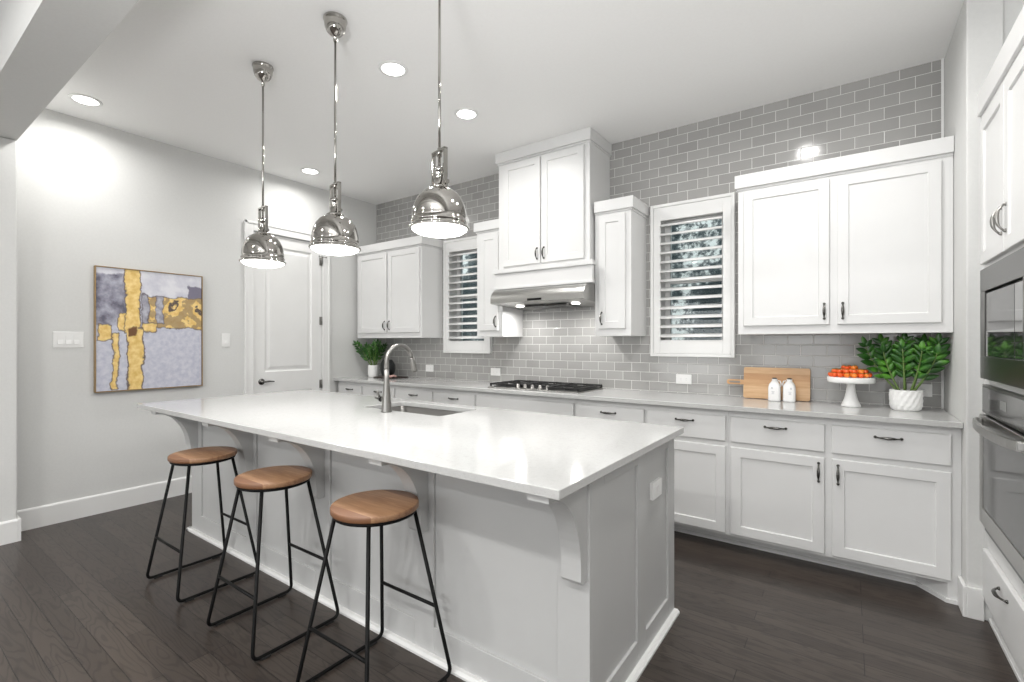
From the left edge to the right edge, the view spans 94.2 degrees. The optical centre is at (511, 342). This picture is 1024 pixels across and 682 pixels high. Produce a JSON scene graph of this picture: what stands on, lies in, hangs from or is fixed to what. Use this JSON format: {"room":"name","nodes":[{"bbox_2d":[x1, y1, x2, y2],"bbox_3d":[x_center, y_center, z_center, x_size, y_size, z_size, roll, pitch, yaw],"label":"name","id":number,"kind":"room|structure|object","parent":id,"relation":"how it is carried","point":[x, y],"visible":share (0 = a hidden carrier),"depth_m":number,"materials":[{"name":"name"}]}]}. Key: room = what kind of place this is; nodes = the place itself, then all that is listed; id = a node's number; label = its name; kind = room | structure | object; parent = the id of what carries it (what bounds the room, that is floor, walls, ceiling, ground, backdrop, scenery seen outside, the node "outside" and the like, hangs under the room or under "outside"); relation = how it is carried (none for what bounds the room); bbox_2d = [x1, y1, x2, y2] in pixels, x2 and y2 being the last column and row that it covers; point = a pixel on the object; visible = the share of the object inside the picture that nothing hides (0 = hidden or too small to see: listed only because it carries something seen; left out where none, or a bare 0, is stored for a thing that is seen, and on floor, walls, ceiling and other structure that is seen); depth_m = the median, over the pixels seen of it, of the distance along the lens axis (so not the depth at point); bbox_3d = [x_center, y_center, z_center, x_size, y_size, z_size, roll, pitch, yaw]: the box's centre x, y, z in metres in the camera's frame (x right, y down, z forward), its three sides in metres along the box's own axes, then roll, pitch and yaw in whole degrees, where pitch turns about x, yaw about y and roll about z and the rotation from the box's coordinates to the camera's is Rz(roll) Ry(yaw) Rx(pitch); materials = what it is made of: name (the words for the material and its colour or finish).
{"room":"kitchen","nodes":[
{"label":"kitchen","id":0,"kind":"room"},
{"bbox_2d":[0,137,16,521],"bbox_3d":[-5.015,-0.015,1.158,0.372,2.700,5.288,0,0,35],"label":"wall","id":1,"kind":"structure","parent":0,"point":[8,147],"depth_m":3.17,"materials":[{"name":"grey paint"}]},
{"bbox_2d":[0,519,17,545],"bbox_3d":[-4.827,1.260,1.087,0.016,0.150,5.188,0,0,35],"label":"baseboard","id":2,"kind":"structure","parent":1,"relation":"attached to","point":[8,529],"depth_m":3.17,"materials":[{"name":"white paint"}]},
{"bbox_2d":[17,515,20,540],"bbox_3d":[-3.410,1.260,3.272,0.232,0.150,0.016,0,0,35],"label":"baseboard","id":3,"kind":"structure","parent":1,"relation":"attached to","point":[18,517],"depth_m":3.20,"materials":[{"name":"white paint"}]},
{"bbox_2d":[0,0,138,140],"bbox_3d":[-0.461,-1.536,1.033,7.947,0.360,0.228,0,0,35],"label":"header beam","id":4,"kind":"structure","parent":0,"point":[44,43],"depth_m":2.23,"materials":[{"name":"grey paint"}]},
{"bbox_2d":[17,108,376,509],"bbox_3d":[-2.687,-0.191,4.633,0.150,3.050,3.650,0,0,35],"label":"wall","id":5,"kind":"structure","parent":0,"point":[89,194],"depth_m":3.80,"materials":[{"name":"grey paint"}]},
{"bbox_2d":[53,332,83,347],"bbox_3d":[-3.334,-0.024,3.580,0.012,0.120,0.173,0,0,35],"label":"light switch","id":6,"kind":"object","parent":5,"relation":"attached to","point":[60,339],"visible":1,"depth_m":3.58,"materials":[{"name":"white plastic"}]},
{"bbox_2d":[17,475,191,530],"bbox_3d":[-3.052,1.260,3.974,0.016,0.150,1.572,0,0,35],"label":"baseboard","id":7,"kind":"structure","parent":5,"relation":"attached to","point":[49,514],"depth_m":3.71,"materials":[{"name":"white paint"}]},
{"bbox_2d":[94,265,202,392],"bbox_3d":[-3.022,-0.107,3.997,0.039,0.987,0.751,0,0,35],"label":"framed painting","id":8,"kind":"object","parent":5,"relation":"attached to","point":[148,325],"visible":1,"depth_m":3.95,"materials":[{"name":"multicoloured paint"}]},
{"bbox_2d":[221,333,229,346],"bbox_3d":[-2.694,-0.026,4.482,0.012,0.126,0.076,0,0,35],"label":"light switch","id":9,"kind":"object","parent":5,"relation":"attached to","point":[225,337],"visible":1,"depth_m":4.48,"materials":[{"name":"white plastic"}]},
{"bbox_2d":[244,219,329,394],"bbox_3d":[-2.325,0.070,4.992,0.026,2.530,0.926,0,0,35],"label":"trim","id":10,"kind":"structure","parent":5,"relation":"attached to","point":[250,227],"depth_m":4.71,"materials":[{"name":"white paint"}]},
{"bbox_2d":[254,232,326,393],"bbox_3d":[-2.322,0.114,5.014,0.092,2.426,0.782,0,0,35],"label":"door","id":11,"kind":"structure","parent":5,"relation":"in","point":[287,298],"depth_m":5.00,"materials":[{"name":"white paint"}]},
{"bbox_2d":[46,0,963,204],"bbox_3d":[-0.975,-1.766,0.354,8.000,0.100,8.650,0,0,35],"label":"ceiling","id":12,"kind":"structure","parent":0,"point":[178,73],"depth_m":2.95,"materials":[{"name":"paint"}]},
{"bbox_2d":[68,93,102,106],"bbox_3d":[-3.011,-1.712,3.361,0.184,0.006,0.184,0,0,35],"label":"recessed light","id":13,"kind":"object","parent":12,"relation":"in","point":[83,99],"visible":1,"depth_m":3.35,"materials":[{"name":"white paint"}]},
{"bbox_2d":[239,61,285,267],"bbox_3d":[-1.545,-1.091,2.953,0.262,1.247,0.262,0,0,35],"label":"pendant light","id":14,"kind":"object","parent":12,"relation":"hanging from","point":[261,249],"visible":1,"depth_m":2.90,"materials":[{"name":"silver metal"}]},
{"bbox_2d":[241,259,283,267],"bbox_3d":[-1.545,-0.483,2.953,0.239,0.031,0.239,0,0,35],"label":"diffuser","id":15,"kind":"object","parent":14,"relation":"attached to","point":[258,263],"depth_m":2.89,"materials":[{"name":"white glass"}]},
{"bbox_2d":[300,168,319,174],"bbox_3d":[-2.014,-1.712,4.750,0.184,0.006,0.184,0,0,35],"label":"recessed light","id":16,"kind":"object","parent":12,"relation":"in","point":[311,171],"visible":1,"depth_m":4.75,"materials":[{"name":"white paint"}]},
{"bbox_2d":[308,11,360,255],"bbox_3d":[-0.936,-1.091,2.521,0.262,1.247,0.262,0,0,35],"label":"pendant light","id":17,"kind":"object","parent":12,"relation":"hanging from","point":[333,233],"visible":1,"depth_m":2.47,"materials":[{"name":"silver metal"}]},
{"bbox_2d":[311,244,358,255],"bbox_3d":[-0.936,-0.483,2.521,0.239,0.031,0.239,0,0,35],"label":"diffuser","id":18,"kind":"object","parent":17,"relation":"attached to","point":[327,249],"depth_m":2.46,"materials":[{"name":"white glass"}]},
{"bbox_2d":[378,60,407,76],"bbox_3d":[-0.744,-1.712,2.979,0.184,0.006,0.184,0,0,35],"label":"recessed light","id":19,"kind":"object","parent":12,"relation":"in","point":[390,68],"visible":1,"depth_m":2.97,"materials":[{"name":"white paint"}]},
{"bbox_2d":[409,0,469,237],"bbox_3d":[-0.317,-1.091,2.082,0.262,1.247,0.262,0,0,35],"label":"pendant light","id":20,"kind":"object","parent":12,"relation":"hanging from","point":[438,211],"visible":1,"depth_m":2.01,"materials":[{"name":"silver metal"}]},
{"bbox_2d":[412,222,466,237],"bbox_3d":[-0.317,-0.483,2.082,0.239,0.031,0.239,0,0,35],"label":"diffuser","id":21,"kind":"object","parent":20,"relation":"attached to","point":[428,229],"depth_m":2.02,"materials":[{"name":"white glass"}]},
{"bbox_2d":[454,108,478,119],"bbox_3d":[-0.341,-1.712,3.564,0.184,0.006,0.184,0,0,35],"label":"recessed light","id":22,"kind":"object","parent":12,"relation":"in","point":[462,113],"visible":1,"depth_m":3.55,"materials":[{"name":"white paint"}]},
{"bbox_2d":[0,493,1017,681],"bbox_3d":[-0.975,1.385,0.354,8.000,0.100,8.650,0,0,35],"label":"floor","id":23,"kind":"structure","parent":0,"point":[78,603],"depth_m":2.26,"materials":[{"name":"brown wood"}]},
{"bbox_2d":[146,446,255,602],"bbox_3d":[-1.756,0.979,2.710,0.440,0.711,0.418,0,0,35],"label":"bar stool","id":24,"kind":"object","parent":23,"relation":"on","point":[214,454],"visible":0.92,"depth_m":2.66,"materials":[{"name":"brown wood"}]},
{"bbox_2d":[206,465,338,660],"bbox_3d":[-1.130,0.979,2.262,0.440,0.711,0.418,0,0,35],"label":"bar stool","id":25,"kind":"object","parent":23,"relation":"on","point":[285,477],"visible":0.99,"depth_m":2.22,"materials":[{"name":"black metal"}]},
{"bbox_2d":[338,381,395,397],"bbox_3d":[-1.442,0.882,5.369,0.976,0.906,0.612,0,0,35],"label":"base cabinet","id":26,"kind":"object","parent":23,"relation":"on","point":[369,389],"visible":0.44,"depth_m":5.17,"materials":[{"name":"white paint"}]},
{"bbox_2d":[296,490,451,681],"bbox_3d":[-0.534,0.979,1.862,0.440,0.711,0.418,0,0,35],"label":"bar stool","id":27,"kind":"object","parent":23,"relation":"on","point":[372,508],"visible":1,"depth_m":1.82,"materials":[{"name":"black metal"}]},
{"bbox_2d":[151,411,679,681],"bbox_3d":[-0.812,0.893,2.778,3.173,0.884,1.192,0,0,35],"label":"kitchen island","id":28,"kind":"object","parent":23,"relation":"on","point":[579,586],"visible":0.61,"depth_m":1.97,"materials":[{"name":"paint"}]},
{"bbox_2d":[137,389,683,499],"bbox_3d":[-0.869,0.435,2.836,3.349,0.030,1.253,0,0,35],"label":"island countertop","id":29,"kind":"structure","parent":28,"relation":"on","point":[552,456],"depth_m":2.19,"materials":[{"name":"white stone"}]},
{"bbox_2d":[375,343,417,412],"bbox_3d":[-0.729,0.211,3.004,0.133,0.418,0.280,0,0,35],"label":"kitchen faucet","id":30,"kind":"object","parent":29,"relation":"on","point":[385,399],"visible":1,"depth_m":2.89,"materials":[{"name":"silver metal"}]},
{"bbox_2d":[392,406,461,415],"bbox_3d":[-0.598,0.550,3.072,0.730,0.198,0.380,0,0,35],"label":"undermount sink","id":31,"kind":"object","parent":29,"relation":"in","point":[435,412],"visible":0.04,"depth_m":3.29,"materials":[{"name":"metal"}]},
{"bbox_2d":[650,477,661,499],"bbox_3d":[0.649,0.657,2.147,0.017,0.075,0.117,0,0,35],"label":"outlet","id":32,"kind":"object","parent":28,"relation":"attached to","point":[655,482],"depth_m":2.13,"materials":[{"name":"white plastic"}]},
{"bbox_2d":[396,385,476,405],"bbox_3d":[-0.606,0.882,4.777,1.070,0.906,0.612,0,0,35],"label":"base cabinet","id":33,"kind":"object","parent":23,"relation":"on","point":[449,396],"visible":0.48,"depth_m":4.52,"materials":[{"name":"white paint"}]},
{"bbox_2d":[477,391,575,415],"bbox_3d":[0.235,0.882,4.180,0.991,0.906,0.612,0,0,35],"label":"base cabinet","id":34,"kind":"object","parent":23,"relation":"on","point":[539,404],"visible":0.1,"depth_m":3.92,"materials":[{"name":"white paint"}]},
{"bbox_2d":[333,375,962,427],"bbox_3d":[0.286,0.413,4.148,5.260,0.030,0.608,0,0,35],"label":"countertop","id":35,"kind":"structure","parent":34,"relation":"on","point":[936,417],"depth_m":3.21,"materials":[{"name":"white stone"}]},
{"bbox_2d":[353,339,386,376],"bbox_3d":[-1.654,0.170,5.592,0.389,0.456,0.263,0,0,35],"label":"potted plant","id":36,"kind":"object","parent":35,"relation":"on","point":[373,369],"visible":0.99,"depth_m":5.55,"materials":[{"name":"green plant"}]},
{"bbox_2d":[373,376,407,378],"bbox_3d":[-1.385,0.391,5.438,0.310,0.014,0.250,0,0,35],"label":"serving tray","id":37,"kind":"object","parent":35,"relation":"on","point":[375,376],"visible":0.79,"depth_m":5.39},
{"bbox_2d":[380,360,394,375],"bbox_3d":[-1.440,0.289,5.508,0.176,0.190,0.176,0,0,35],"label":"vase","id":38,"kind":"object","parent":37,"relation":"on","point":[391,362],"visible":0.58,"depth_m":5.45,"materials":[{"name":"black ceramic"}]},
{"bbox_2d":[488,380,602,393],"bbox_3d":[0.285,0.376,4.180,0.900,0.044,0.480,0,0,35],"label":"gas cooktop","id":39,"kind":"object","parent":35,"relation":"in","point":[562,387],"visible":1,"depth_m":4.07,"materials":[{"name":"metal"}]},
{"bbox_2d":[727,367,810,400],"bbox_3d":[1.810,0.287,3.381,0.525,0.222,0.054,0,0,35],"label":"cutting board","id":40,"kind":"object","parent":35,"relation":"on","point":[756,381],"visible":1,"depth_m":3.37,"materials":[{"name":"brown wood"}]},
{"bbox_2d":[768,378,781,400],"bbox_3d":[1.808,0.319,3.271,0.082,0.158,0.077,0,0,35],"label":"milk bottle","id":41,"kind":"object","parent":35,"relation":"on","point":[774,388],"visible":1,"depth_m":3.25,"materials":[{"name":"white ceramic"}]},
{"bbox_2d":[782,378,795,401],"bbox_3d":[1.879,0.319,3.229,0.082,0.158,0.077,0,0,35],"label":"milk bottle","id":42,"kind":"object","parent":35,"relation":"on","point":[789,388],"visible":1,"depth_m":3.20,"materials":[{"name":"white ceramic"}]},
{"bbox_2d":[827,376,875,406],"bbox_3d":[2.126,0.306,2.986,0.250,0.184,0.250,0,0,35],"label":"cake stand","id":43,"kind":"object","parent":35,"relation":"on","point":[850,399],"visible":0.93,"depth_m":2.95,"materials":[{"name":"white ceramic"}]},
{"bbox_2d":[856,333,950,411],"bbox_3d":[2.312,0.162,2.826,0.442,0.472,0.204,0,0,35],"label":"potted plant","id":44,"kind":"object","parent":35,"relation":"on","point":[888,357],"visible":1,"depth_m":2.77,"materials":[{"name":"green plant"}]},
{"bbox_2d":[576,399,732,543],"bbox_3d":[1.088,0.882,3.576,1.097,0.906,0.612,0,0,35],"label":"base cabinet","id":45,"kind":"object","parent":23,"relation":"on","point":[701,453],"visible":0.5,"depth_m":3.17,"materials":[{"name":"white paint"}]},
{"bbox_2d":[729,411,961,604],"bbox_3d":[1.983,0.882,2.941,1.096,0.906,0.612,0,0,35],"label":"base cabinet","id":46,"kind":"object","parent":23,"relation":"on","point":[879,499],"visible":0.99,"depth_m":2.68,"materials":[{"name":"white paint"}]},
{"bbox_2d":[977,6,1023,681],"bbox_3d":[2.237,0.067,1.728,0.705,2.535,0.948,0,0,35],"label":"tall cabinet","id":47,"kind":"object","parent":23,"relation":"on","point":[1000,99],"visible":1,"depth_m":1.93,"materials":[{"name":"white paint"}]},
{"bbox_2d":[973,384,1023,582],"bbox_3d":[2.170,0.535,1.790,0.586,0.685,0.768,0,0,35],"label":"wall oven","id":48,"kind":"object","parent":47,"relation":"in","point":[1000,430],"visible":1,"depth_m":1.89,"materials":[{"name":"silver metal"}]},
{"bbox_2d":[980,247,1023,388],"bbox_3d":[2.133,-0.087,1.816,0.377,0.504,0.768,0,0,35],"label":"microwave","id":49,"kind":"object","parent":47,"relation":"in","point":[1001,282],"visible":1,"depth_m":1.91,"materials":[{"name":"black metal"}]},
{"bbox_2d":[377,60,940,408],"bbox_3d":[0.790,-0.191,4.267,6.247,3.050,0.170,0,0,35],"label":"wall","id":50,"kind":"structure","parent":0,"point":[701,159],"depth_m":3.67,"materials":[{"name":"grey tile"}]},
{"bbox_2d":[356,235,442,337],"bbox_3d":[-1.305,-0.592,5.423,1.107,1.073,0.367,0,0,35],"label":"upper cabinet","id":51,"kind":"object","parent":50,"relation":"attached to","point":[400,281],"visible":0.95,"depth_m":5.21,"materials":[{"name":"white paint"}]},
{"bbox_2d":[426,365,432,371],"bbox_3d":[-0.932,0.286,5.379,0.120,0.076,0.007,0,0,35],"label":"wall outlet","id":52,"kind":"object","parent":50,"relation":"attached to","point":[429,368],"visible":1,"depth_m":5.38,"materials":[{"name":"white plastic"}]},
{"bbox_2d":[451,249,476,340],"bbox_3d":[-0.421,-0.502,5.115,0.504,1.077,0.148,0,0,35],"label":"window","id":53,"kind":"structure","parent":50,"relation":"in","point":[454,258],"depth_m":5.26,"materials":[{"name":"white paint"}]},
{"bbox_2d":[443,236,491,353],"bbox_3d":[-0.478,-0.502,5.035,0.648,1.221,0.083,0,0,35],"label":"plantation shutter","id":54,"kind":"object","parent":53,"relation":"attached to","point":[467,243],"visible":0.66,"depth_m":5.08,"materials":[{"name":"white paint"}]},
{"bbox_2d":[491,368,499,375],"bbox_3d":[-0.168,0.294,4.837,0.120,0.076,0.007,0,0,35],"label":"wall outlet","id":55,"kind":"object","parent":50,"relation":"attached to","point":[494,371],"visible":1,"depth_m":4.83,"materials":[{"name":"white plastic"}]},
{"bbox_2d":[474,219,522,336],"bbox_3d":[-0.140,-0.600,4.584,0.327,1.082,0.387,0,0,35],"label":"upper cabinet","id":56,"kind":"object","parent":50,"relation":"attached to","point":[492,320],"visible":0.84,"depth_m":4.46,"materials":[{"name":"white paint"}]},
{"bbox_2d":[493,127,611,289],"bbox_3d":[0.359,-1.095,4.191,0.982,1.239,0.452,0,0,35],"label":"upper cabinet","id":57,"kind":"object","parent":50,"relation":"attached to","point":[549,189],"visible":0.91,"depth_m":4.00,"materials":[{"name":"white paint"}]},
{"bbox_2d":[490,283,594,309],"bbox_3d":[0.330,-0.396,4.154,0.914,0.156,0.521,0,0,35],"label":"range hood","id":58,"kind":"object","parent":57,"relation":"attached to","point":[571,295],"visible":1,"depth_m":3.97,"materials":[{"name":"metal"}]},
{"bbox_2d":[594,195,648,335],"bbox_3d":[0.884,-0.592,3.858,0.327,1.073,0.387,0,0,35],"label":"upper cabinet","id":59,"kind":"object","parent":50,"relation":"attached to","point":[620,223],"visible":1,"depth_m":3.75,"materials":[{"name":"white paint"}]},
{"bbox_2d":[676,374,691,383],"bbox_3d":[1.355,0.286,3.757,0.120,0.076,0.007,0,0,35],"label":"wall outlet","id":60,"kind":"object","parent":50,"relation":"attached to","point":[680,378],"visible":1,"depth_m":3.76,"materials":[{"name":"white plastic"}]},
{"bbox_2d":[661,213,722,339],"bbox_3d":[1.451,-0.502,3.788,0.488,1.077,0.148,0,0,35],"label":"window","id":61,"kind":"structure","parent":50,"relation":"in","point":[667,229],"depth_m":3.92,"materials":[{"name":"white paint"}]},
{"bbox_2d":[650,192,735,357],"bbox_3d":[1.395,-0.502,3.708,0.632,1.221,0.083,0,0,35],"label":"plantation shutter","id":62,"kind":"object","parent":61,"relation":"attached to","point":[725,204],"visible":1,"depth_m":3.67,"materials":[{"name":"white paint"}]},
{"bbox_2d":[735,136,953,334],"bbox_3d":[2.047,-0.592,3.034,1.098,1.069,0.387,0,0,35],"label":"upper cabinet","id":63,"kind":"object","parent":50,"relation":"attached to","point":[859,243],"visible":1,"depth_m":2.86,"materials":[{"name":"white paint"}]},
{"bbox_2d":[907,384,931,396],"bbox_3d":[2.513,0.291,2.936,0.120,0.076,0.007,0,0,35],"label":"wall outlet","id":64,"kind":"object","parent":50,"relation":"attached to","point":[926,388],"visible":0.49,"depth_m":2.92,"materials":[{"name":"white plastic"}]},
{"bbox_2d":[941,58,943,408],"bbox_3d":[2.599,-0.658,2.873,0.012,2.112,0.010,0,0,35],"label":"trim","id":65,"kind":"structure","parent":50,"relation":"attached to","point":[942,60],"depth_m":2.87,"materials":[{"name":"white paint"}]},
{"bbox_2d":[944,0,1023,620],"bbox_3d":[2.754,-0.191,2.358,0.834,3.050,0.673,0,0,35],"label":"wall","id":66,"kind":"structure","parent":0,"point":[982,27],"depth_m":2.32,"materials":[{"name":"grey paint"}]},
{"bbox_2d":[958,576,983,620],"bbox_3d":[2.266,1.260,2.351,0.077,0.150,0.128,0,0,35],"label":"baseboard","id":67,"kind":"structure","parent":66,"relation":"attached to","point":[970,599],"depth_m":2.31,"materials":[{"name":"white paint"}]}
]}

